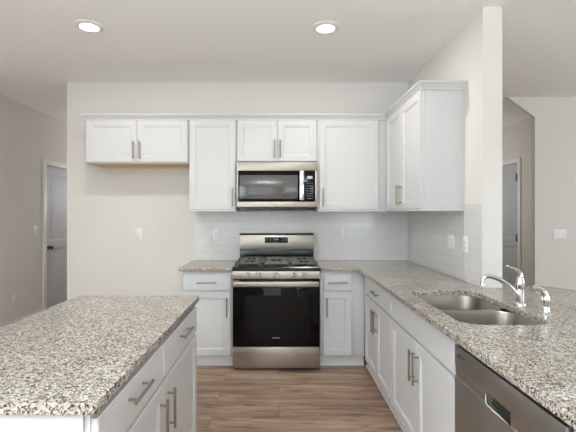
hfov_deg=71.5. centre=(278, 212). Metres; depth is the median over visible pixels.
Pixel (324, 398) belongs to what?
floor
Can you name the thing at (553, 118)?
wall
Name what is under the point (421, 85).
crown molding
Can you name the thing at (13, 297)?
wall outlet
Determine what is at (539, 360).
countertop
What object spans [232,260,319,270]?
cooktop
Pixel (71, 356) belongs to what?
countertop
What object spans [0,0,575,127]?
ceiling
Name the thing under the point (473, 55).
wall
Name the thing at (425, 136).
upper cabinet
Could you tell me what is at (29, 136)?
wall
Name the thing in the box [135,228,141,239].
wall outlet
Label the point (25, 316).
baseboard
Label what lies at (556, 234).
light switch
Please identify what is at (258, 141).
upper cabinet
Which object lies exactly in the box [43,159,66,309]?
door
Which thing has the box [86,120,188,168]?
upper cabinet
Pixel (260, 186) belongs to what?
microwave
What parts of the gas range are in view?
handle, oven door, drawer, control panel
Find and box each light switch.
[34,226,37,234]
[448,234,454,249]
[552,230,566,239]
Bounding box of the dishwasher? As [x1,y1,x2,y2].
[455,344,573,431]
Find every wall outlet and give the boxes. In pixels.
[11,294,15,304]
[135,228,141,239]
[212,229,218,239]
[341,228,347,238]
[463,236,467,252]
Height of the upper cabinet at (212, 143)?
0.916 m
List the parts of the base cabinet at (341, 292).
handle, drawer, door, handle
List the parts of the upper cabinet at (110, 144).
door, panel, door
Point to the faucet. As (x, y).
(518, 293)
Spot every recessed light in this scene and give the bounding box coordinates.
[74,19,104,32]
[312,21,339,33]
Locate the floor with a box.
[197,346,402,431]
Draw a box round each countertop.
[0,296,198,414]
[179,260,236,270]
[316,260,575,429]
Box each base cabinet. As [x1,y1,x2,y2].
[0,345,168,431]
[159,307,196,431]
[183,271,232,365]
[319,271,363,365]
[365,276,397,417]
[391,296,510,431]
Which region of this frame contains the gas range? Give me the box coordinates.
[232,233,319,367]
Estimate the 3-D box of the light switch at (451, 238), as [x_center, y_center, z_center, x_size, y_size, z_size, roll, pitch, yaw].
[1.316,0.223,3.065,0.010,0.116,0.116,0,0,0]
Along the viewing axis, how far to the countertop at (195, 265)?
3.71 m
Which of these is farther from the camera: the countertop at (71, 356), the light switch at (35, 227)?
the light switch at (35, 227)
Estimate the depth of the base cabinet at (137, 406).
1.25 m
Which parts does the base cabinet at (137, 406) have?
panel, drawer, handle, door, handle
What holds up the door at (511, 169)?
in the wall at (517, 137)
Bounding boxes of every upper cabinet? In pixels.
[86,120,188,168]
[189,120,239,211]
[237,120,316,162]
[315,120,386,211]
[386,90,463,211]
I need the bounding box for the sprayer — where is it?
[529,285,550,314]
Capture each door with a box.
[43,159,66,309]
[502,157,520,284]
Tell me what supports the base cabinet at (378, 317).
on the floor
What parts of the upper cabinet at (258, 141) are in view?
door, door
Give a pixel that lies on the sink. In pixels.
(462, 308)
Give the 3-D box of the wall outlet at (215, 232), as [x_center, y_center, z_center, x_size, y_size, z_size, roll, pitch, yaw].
[-0.649,0.222,4.107,0.070,0.116,0.008,0,0,0]
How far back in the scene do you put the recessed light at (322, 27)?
2.87 m
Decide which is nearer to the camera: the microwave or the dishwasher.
the dishwasher
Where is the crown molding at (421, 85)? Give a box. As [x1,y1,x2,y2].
[79,80,466,120]
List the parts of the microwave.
door, handle, control panel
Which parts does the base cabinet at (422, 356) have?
door, handle, handle, door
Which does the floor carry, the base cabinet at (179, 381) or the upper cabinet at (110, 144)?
the base cabinet at (179, 381)
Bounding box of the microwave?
[237,163,317,210]
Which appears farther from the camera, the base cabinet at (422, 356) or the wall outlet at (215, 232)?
the wall outlet at (215, 232)
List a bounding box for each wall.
[0,95,66,325]
[67,82,407,345]
[195,212,407,259]
[408,7,501,287]
[502,118,531,285]
[505,97,575,290]
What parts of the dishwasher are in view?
handle trim, handle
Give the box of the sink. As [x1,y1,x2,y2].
[416,295,540,324]
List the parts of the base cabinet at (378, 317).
door, handle, handle, drawer, door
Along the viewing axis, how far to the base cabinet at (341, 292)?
3.57 m
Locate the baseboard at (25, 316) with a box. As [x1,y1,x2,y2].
[0,309,42,327]
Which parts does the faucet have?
spout, lever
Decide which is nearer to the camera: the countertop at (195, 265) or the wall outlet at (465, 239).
the wall outlet at (465, 239)
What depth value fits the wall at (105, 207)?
4.12 m
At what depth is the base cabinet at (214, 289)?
3.57 m
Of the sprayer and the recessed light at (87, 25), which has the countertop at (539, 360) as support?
the sprayer
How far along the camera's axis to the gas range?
3.47 m
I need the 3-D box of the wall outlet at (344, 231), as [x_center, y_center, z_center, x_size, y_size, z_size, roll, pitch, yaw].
[0.669,0.212,4.107,0.070,0.116,0.008,0,0,0]
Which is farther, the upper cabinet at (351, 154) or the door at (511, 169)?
the door at (511, 169)
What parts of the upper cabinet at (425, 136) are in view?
door, handle, handle, light rail, door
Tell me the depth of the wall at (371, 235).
4.11 m
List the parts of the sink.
bowl, bowl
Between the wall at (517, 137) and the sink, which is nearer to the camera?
the sink
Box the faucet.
[480,265,525,305]
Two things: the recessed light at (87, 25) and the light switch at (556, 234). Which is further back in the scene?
the light switch at (556, 234)
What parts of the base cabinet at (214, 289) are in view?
handle, drawer, door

